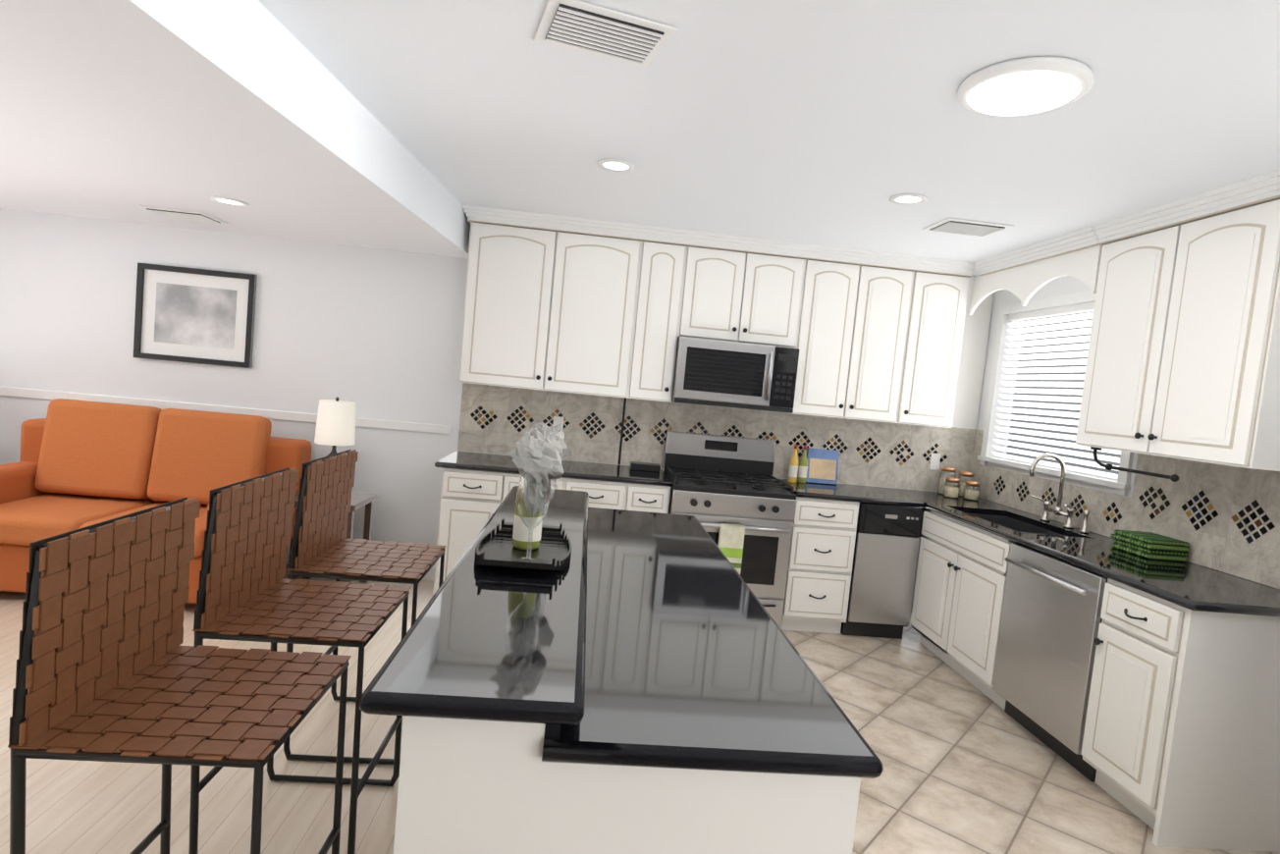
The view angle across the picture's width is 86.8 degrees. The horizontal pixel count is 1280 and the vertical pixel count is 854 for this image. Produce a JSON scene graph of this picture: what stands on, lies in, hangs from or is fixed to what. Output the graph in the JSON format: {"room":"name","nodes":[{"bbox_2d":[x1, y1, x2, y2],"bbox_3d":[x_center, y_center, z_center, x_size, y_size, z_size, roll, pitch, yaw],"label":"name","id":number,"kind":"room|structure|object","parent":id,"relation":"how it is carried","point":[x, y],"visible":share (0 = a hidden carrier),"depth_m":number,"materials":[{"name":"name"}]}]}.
{"room":"kitchen","nodes":[
{"label":"kitchen","id":0,"kind":"room"},
{"bbox_2d":[0,576,433,853],"bbox_3d":[-3.685,1.131,0.897,6.450,0.050,7.530,5,4,-4],"label":"floor","id":1,"kind":"structure","parent":0,"point":[82,807],"depth_m":2.27,"materials":[{"name":"beige wood"}]},
{"bbox_2d":[0,398,311,603],"bbox_3d":[-3.040,0.428,4.055,1.700,1.072,0.920,5,4,-4],"label":"sofa","id":2,"kind":"object","parent":1,"relation":"on","point":[81,464],"visible":0.54,"depth_m":4.15,"materials":[{"name":"fabric"}]},
{"bbox_2d":[7,497,351,853],"bbox_3d":[-0.983,0.763,1.534,0.475,1.105,0.496,5,4,-4],"label":"bar stool","id":3,"kind":"object","parent":1,"relation":"on","point":[109,668],"visible":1,"depth_m":1.43,"materials":[{"name":"brown leather"}]},
{"bbox_2d":[188,467,410,853],"bbox_3d":[-1.025,0.722,2.121,0.475,1.105,0.496,5,4,-4],"label":"bar stool","id":4,"kind":"object","parent":1,"relation":"on","point":[246,591],"visible":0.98,"depth_m":2.01,"materials":[{"name":"brown leather"}]},
{"bbox_2d":[283,491,377,583],"bbox_3d":[-2.003,0.746,4.343,0.450,0.600,0.450,5,4,-4],"label":"side table","id":5,"kind":"object","parent":1,"relation":"on","point":[359,500],"visible":0.33,"depth_m":4.33,"materials":[{"name":"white wood"}]},
{"bbox_2d":[314,396,355,456],"bbox_3d":[-1.945,0.129,4.304,0.236,0.640,0.236,5,4,-4],"label":"lamp","id":6,"kind":"object","parent":5,"relation":"on","point":[336,424],"visible":0.52,"depth_m":4.20,"materials":[{"name":"white fabric"}]},
{"bbox_2d":[283,449,446,764],"bbox_3d":[-1.068,0.681,2.708,0.475,1.105,0.496,5,4,-4],"label":"bar stool","id":7,"kind":"object","parent":1,"relation":"on","point":[323,546],"visible":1,"depth_m":2.59,"materials":[{"name":"brown leather"}]},
{"bbox_2d":[0,0,468,258],"bbox_3d":[-3.764,-1.146,0.732,5.862,0.001,7.530,5,4,-4],"label":"ceiling","id":8,"kind":"structure","parent":0,"point":[118,110],"depth_m":2.59,"materials":[{"name":"paint"}]},
{"bbox_2d":[137,205,227,223],"bbox_3d":[-2.683,-1.240,3.985,0.360,0.015,0.270,5,4,-4],"label":"ceiling vent","id":9,"kind":"object","parent":8,"relation":"in","point":[185,215],"visible":0.98,"depth_m":3.93,"materials":[{"name":"white plastic"}]},
{"bbox_2d":[210,196,248,207],"bbox_3d":[-2.118,-1.159,3.488,0.170,0.007,0.170,5,4,-4],"label":"recessed light","id":10,"kind":"object","parent":8,"relation":"in","point":[229,201],"visible":0.96,"depth_m":3.48,"materials":[{"name":"white plastic"}]},
{"bbox_2d":[0,208,994,613],"bbox_3d":[-2.244,-0.252,4.638,9.650,2.500,0.100,5,4,-4],"label":"wall","id":11,"kind":"structure","parent":0,"point":[371,334],"depth_m":4.55,"materials":[{"name":"paint"}]},
{"bbox_2d":[133,262,257,368],"bbox_3d":[-2.950,-0.732,4.487,0.740,0.620,0.030,5,4,-4],"label":"framed art","id":12,"kind":"object","parent":11,"relation":"attached to","point":[192,315],"visible":0.96,"depth_m":4.49},
{"bbox_2d":[0,385,450,580],"bbox_3d":[-3.137,0.378,4.558,3.584,1.090,0.018,5,4,-4],"label":"trim","id":13,"kind":"structure","parent":11,"relation":"attached to","point":[266,413],"depth_m":4.53,"materials":[{"name":"white wood"}]},
{"bbox_2d":[458,204,560,390],"bbox_3d":[-0.878,-0.815,4.443,0.597,1.100,0.399,5,4,-4],"label":"upper cabinet","id":14,"kind":"object","parent":11,"relation":"attached to","point":[511,260],"depth_m":4.29,"materials":[{"name":"wood"}]},
{"bbox_2d":[544,215,646,398],"bbox_3d":[-0.311,-0.764,4.488,0.545,1.100,0.399,5,4,-4],"label":"upper cabinet","id":15,"kind":"object","parent":11,"relation":"attached to","point":[577,305],"depth_m":4.34,"materials":[{"name":"wood"}]},
{"bbox_2d":[631,225,693,402],"bbox_3d":[0.104,-0.727,4.521,0.290,1.100,0.399,5,4,-4],"label":"upper cabinet","id":16,"kind":"object","parent":11,"relation":"attached to","point":[666,250],"depth_m":4.37,"materials":[{"name":"wood"}]},
{"bbox_2d":[457,382,975,491],"bbox_3d":[0.602,0.097,4.798,3.709,0.478,0.039,5,4,-4],"label":"tile backsplash","id":17,"kind":"structure","parent":11,"relation":"attached to","point":[601,429],"depth_m":4.78,"materials":[{"name":"tile"}]},
{"bbox_2d":[682,230,752,342],"bbox_3d":[0.444,-0.696,4.547,0.395,1.100,0.399,5,4,-4],"label":"upper cabinet","id":18,"kind":"object","parent":11,"relation":"attached to","point":[718,277],"depth_m":4.38,"materials":[{"name":"wood"}]},
{"bbox_2d":[671,336,799,413],"bbox_3d":[0.611,-0.343,4.548,0.780,0.420,0.472,5,4,-4],"label":"microwave","id":19,"kind":"object","parent":18,"relation":"attached to","point":[733,374],"visible":1,"depth_m":4.35,"materials":[{"name":"silver metal"}]},
{"bbox_2d":[741,237,811,414],"bbox_3d":[0.836,-0.661,4.578,0.395,1.100,0.399,5,4,-4],"label":"upper cabinet","id":20,"kind":"object","parent":11,"relation":"attached to","point":[776,304],"depth_m":4.42,"materials":[{"name":"wood"}]},
{"bbox_2d":[796,244,870,419],"bbox_3d":[1.216,-0.627,4.608,0.370,1.100,0.399,5,4,-4],"label":"upper cabinet","id":21,"kind":"object","parent":11,"relation":"attached to","point":[837,279],"depth_m":4.46,"materials":[{"name":"wood"}]},
{"bbox_2d":[851,251,925,424],"bbox_3d":[1.583,-0.594,4.637,0.370,1.100,0.399,5,4,-4],"label":"upper cabinet","id":22,"kind":"object","parent":11,"relation":"attached to","point":[893,280],"depth_m":4.49,"materials":[{"name":"wood"}]},
{"bbox_2d":[906,257,977,427],"bbox_3d":[1.961,-0.560,4.667,0.390,1.100,0.399,5,4,-4],"label":"upper cabinet","id":23,"kind":"object","parent":11,"relation":"attached to","point":[943,332],"depth_m":4.52,"materials":[{"name":"wood"}]},
{"bbox_2d":[258,0,1279,275],"bbox_3d":[0.771,-1.000,1.070,4.352,0.001,7.530,5,4,-4],"label":"ceiling","id":24,"kind":"structure","parent":0,"point":[829,122],"depth_m":2.36,"materials":[{"name":"paint"}]},
{"bbox_2d":[129,0,470,253],"bbox_3d":[-1.121,-1.039,0.931,0.565,0.260,7.530,5,4,-4],"label":"soffit","id":25,"kind":"structure","parent":24,"relation":"attached to","point":[259,49],"depth_m":2.26,"materials":[{"name":"paint"}]},
{"bbox_2d":[533,0,678,68],"bbox_3d":[-0.106,-1.130,1.958,0.360,0.015,0.270,4,4,-19],"label":"ceiling vent","id":26,"kind":"object","parent":24,"relation":"in","point":[585,27],"visible":1,"depth_m":1.93,"materials":[{"name":"white plastic"}]},
{"bbox_2d":[597,159,634,172],"bbox_3d":[-0.112,-1.209,3.138,0.170,0.007,0.170,5,4,-4],"label":"recessed light","id":27,"kind":"object","parent":24,"relation":"in","point":[617,165],"visible":1,"depth_m":3.13,"materials":[{"name":"white plastic"}]},
{"bbox_2d":[889,193,927,205],"bbox_3d":[1.280,-1.083,3.227,0.170,0.007,0.170,5,4,-4],"label":"recessed light","id":28,"kind":"object","parent":24,"relation":"in","point":[908,198],"visible":0.98,"depth_m":3.22,"materials":[{"name":"white plastic"}]},
{"bbox_2d":[922,217,1013,237],"bbox_3d":[1.750,-1.060,3.625,0.360,0.015,0.270,5,4,-4],"label":"ceiling vent","id":29,"kind":"object","parent":24,"relation":"in","point":[966,227],"visible":1,"depth_m":3.58,"materials":[{"name":"white plastic"}]},
{"bbox_2d":[957,55,1094,115],"bbox_3d":[1.145,-0.996,2.027,0.360,0.053,0.360,5,4,-4],"label":"dome light","id":30,"kind":"object","parent":24,"relation":"attached to","point":[1027,85],"visible":1,"depth_m":1.96,"materials":[{"name":"white glass"}]},
{"bbox_2d":[782,613,1279,853],"bbox_3d":[1.106,1.560,1.274,3.200,0.050,7.530,5,4,-4],"label":"floor","id":31,"kind":"structure","parent":0,"point":[968,767],"depth_m":2.86,"materials":[{"name":"beige tile"}]},
{"bbox_2d":[432,462,566,594],"bbox_3d":[-0.888,0.697,4.431,0.740,0.895,0.619,5,4,-4],"label":"base cabinet","id":32,"kind":"object","parent":31,"relation":"on","point":[476,488],"depth_m":4.10,"materials":[{"name":"wood"}]},
{"bbox_2d":[434,450,671,481],"bbox_3d":[-0.543,0.271,4.430,1.441,0.034,0.628,5,4,-4],"label":"countertop","id":33,"kind":"structure","parent":32,"relation":"on","point":[456,458],"depth_m":4.32,"materials":[{"name":"black stone"}]},
{"bbox_2d":[629,461,660,472],"bbox_3d":[0.033,0.275,4.599,0.200,0.045,0.120,5,4,-4],"label":"box","id":34,"kind":"object","parent":33,"relation":"on","point":[645,466],"visible":1,"depth_m":4.54,"materials":[{"name":"plastic"}]},
{"bbox_2d":[566,474,629,510],"bbox_3d":[-0.332,0.747,4.475,0.380,0.895,0.619,5,4,-4],"label":"base cabinet","id":35,"kind":"object","parent":31,"relation":"on","point":[604,493],"depth_m":4.16,"materials":[{"name":"wood"}]},
{"bbox_2d":[385,507,883,853],"bbox_3d":[-0.089,0.889,2.125,0.809,0.953,2.040,5,4,-4],"label":"kitchen island","id":36,"kind":"object","parent":31,"relation":"on","point":[623,681],"depth_m":1.13,"materials":[{"name":"stone"}]},
{"bbox_2d":[358,485,589,721],"bbox_3d":[-0.335,0.372,2.071,0.350,0.035,2.060,5,4,-4],"label":"island countertop","id":37,"kind":"structure","parent":36,"relation":"on","point":[492,641],"depth_m":1.28,"materials":[{"name":"black stone"}]},
{"bbox_2d":[474,422,571,570],"bbox_3d":[-0.312,0.176,1.937,0.262,0.373,0.487,5,4,-4],"label":"vase","id":38,"kind":"object","parent":37,"relation":"on","point":[537,454],"visible":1,"depth_m":1.81,"materials":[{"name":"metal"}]},
{"bbox_2d":[625,478,671,513],"bbox_3d":[-0.007,0.776,4.500,0.275,0.895,0.619,5,4,-4],"label":"base cabinet","id":39,"kind":"object","parent":31,"relation":"on","point":[651,497],"depth_m":4.18,"materials":[{"name":"wood"}]},
{"bbox_2d":[663,430,796,629],"bbox_3d":[0.541,0.681,4.471,0.770,1.190,0.714,5,4,-4],"label":"range","id":40,"kind":"object","parent":31,"relation":"on","point":[733,498],"visible":0.71,"depth_m":4.21,"materials":[{"name":"silver metal"}]},
{"bbox_2d":[773,481,864,633],"bbox_3d":[1.122,0.877,4.591,0.430,0.895,0.615,5,4,-4],"label":"base cabinet","id":41,"kind":"object","parent":31,"relation":"on","point":[824,531],"depth_m":4.29,"materials":[{"name":"wood"}]},
{"bbox_2d":[772,478,925,507],"bbox_3d":[1.378,0.444,4.581,0.849,0.034,0.628,5,4,-4],"label":"countertop","id":42,"kind":"structure","parent":41,"relation":"on","point":[872,494],"depth_m":4.44,"materials":[{"name":"black stone"}]},
{"bbox_2d":[787,444,807,483],"bbox_3d":[1.102,0.260,4.695,0.137,0.262,0.059,4,4,-19],"label":"oil bottles","id":43,"kind":"object","parent":42,"relation":"on","point":[802,470],"visible":1,"depth_m":4.68},
{"bbox_2d":[805,447,838,484],"bbox_3d":[1.286,0.284,4.799,0.220,0.246,0.097,5,4,-4],"label":"food box","id":44,"kind":"object","parent":42,"relation":"on","point":[823,465],"visible":0.82,"depth_m":4.77,"materials":[{"name":"blue cardboard"}]},
{"bbox_2d":[840,502,923,639],"bbox_3d":[1.544,0.923,4.619,0.402,0.880,0.607,5,4,-4],"label":"trash compactor","id":45,"kind":"object","parent":31,"relation":"on","point":[883,569],"visible":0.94,"depth_m":4.32,"materials":[{"name":"silver metal"}]},
{"bbox_2d":[884,486,1013,508],"bbox_3d":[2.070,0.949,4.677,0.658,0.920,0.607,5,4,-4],"label":"countertop","id":46,"kind":"structure","parent":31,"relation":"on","point":[920,495],"depth_m":4.63,"materials":[{"name":"stone"}]},
{"bbox_2d":[938,474,966,498],"bbox_3d":[2.159,0.423,4.682,0.098,0.140,0.098,4,4,-16],"label":"jar","id":47,"kind":"object","parent":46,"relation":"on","point":[946,488],"depth_m":4.69,"materials":[{"name":"clear glass"}]},
{"bbox_2d":[963,478,980,500],"bbox_3d":[2.290,0.441,4.664,0.098,0.130,0.098,4,4,-16],"label":"jar","id":48,"kind":"object","parent":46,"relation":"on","point":[971,494],"depth_m":4.63,"materials":[{"name":"clear glass"}]},
{"bbox_2d":[909,500,1114,692],"bbox_3d":[2.124,1.001,3.931,0.658,0.920,0.892,5,4,-4],"label":"base cabinet","id":49,"kind":"object","parent":31,"relation":"on","point":[960,553],"depth_m":3.91,"materials":[{"name":"wood"}]},
{"bbox_2d":[992,542,1107,782],"bbox_3d":[2.133,1.070,3.168,0.651,0.880,0.612,5,4,-4],"label":"dishwasher","id":50,"kind":"object","parent":31,"relation":"on","point":[1050,620],"visible":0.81,"depth_m":3.08,"materials":[{"name":"silver metal"}]},
{"bbox_2d":[982,532,1231,709],"bbox_3d":[2.179,1.054,3.170,0.658,0.920,0.639,5,4,-4],"label":"base cabinet","id":51,"kind":"object","parent":31,"relation":"on","point":[1084,552],"depth_m":3.28,"materials":[{"name":"wood"}]},
{"bbox_2d":[1110,529,1189,561],"bbox_3d":[2.423,0.565,3.219,0.211,0.091,0.240,5,4,-4],"label":"towels","id":52,"kind":"object","parent":51,"relation":"on","point":[1150,545],"visible":1,"depth_m":3.13,"materials":[{"name":"green fabric"}]},
{"bbox_2d":[1081,563,1279,852],"bbox_3d":[2.217,1.091,2.643,0.658,0.920,0.420,5,4,-4],"label":"base cabinet","id":53,"kind":"object","parent":31,"relation":"on","point":[1181,745],"depth_m":2.48,"materials":[{"name":"wood"}]},
{"bbox_2d":[976,275,1137,497],"bbox_3d":[2.765,0.432,1.315,0.100,2.500,7.530,5,4,-4],"label":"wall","id":54,"kind":"structure","parent":0,"point":[1063,286],"depth_m":4.72,"materials":[{"name":"paint"}]},
{"bbox_2d":[1006,311,1120,479],"bbox_3d":[2.681,-0.229,4.162,0.001,1.000,1.200,5,4,-4],"label":"window","id":55,"kind":"structure","parent":54,"relation":"in","point":[1064,448],"depth_m":4.35,"materials":[{"name":"white glass"}]},
{"bbox_2d":[977,290,1133,495],"bbox_3d":[2.559,-0.240,4.153,0.085,1.120,1.340,5,4,-4],"label":"window blinds","id":56,"kind":"object","parent":55,"relation":"attached to","point":[1122,485],"visible":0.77,"depth_m":4.28,"materials":[{"name":"white plastic"}]},
{"bbox_2d":[971,429,1279,588],"bbox_3d":[2.528,0.350,3.684,0.013,0.478,2.490,5,4,-4],"label":"tile backsplash","id":57,"kind":"structure","parent":54,"relation":"attached to","point":[1223,518],"depth_m":3.16,"materials":[{"name":"tile"}]},
{"bbox_2d":[1075,169,1279,471],"bbox_3d":[2.456,-0.406,2.962,0.399,1.100,0.972,5,4,-4],"label":"upper cabinet","id":58,"kind":"object","parent":54,"relation":"attached to","point":[1183,360],"visible":1,"depth_m":2.83,"materials":[{"name":"wood"}]},
{"bbox_2d":[969,226,1103,315],"bbox_3d":[2.254,-0.876,3.972,0.072,0.330,1.127,5,4,-4],"label":"scalloped valance","id":59,"kind":"object","parent":58,"relation":"attached to","point":[1025,275],"visible":0.96,"depth_m":3.85,"materials":[{"name":"wood"}]},
{"bbox_2d":[1090,446,1179,481],"bbox_3d":[2.337,0.175,3.213,0.048,0.106,0.520,5,4,-4],"label":"towel holder","id":60,"kind":"object","parent":58,"relation":"attached to","point":[1172,477],"visible":0.94,"depth_m":3.21,"materials":[{"name":"black metal"}]}
]}

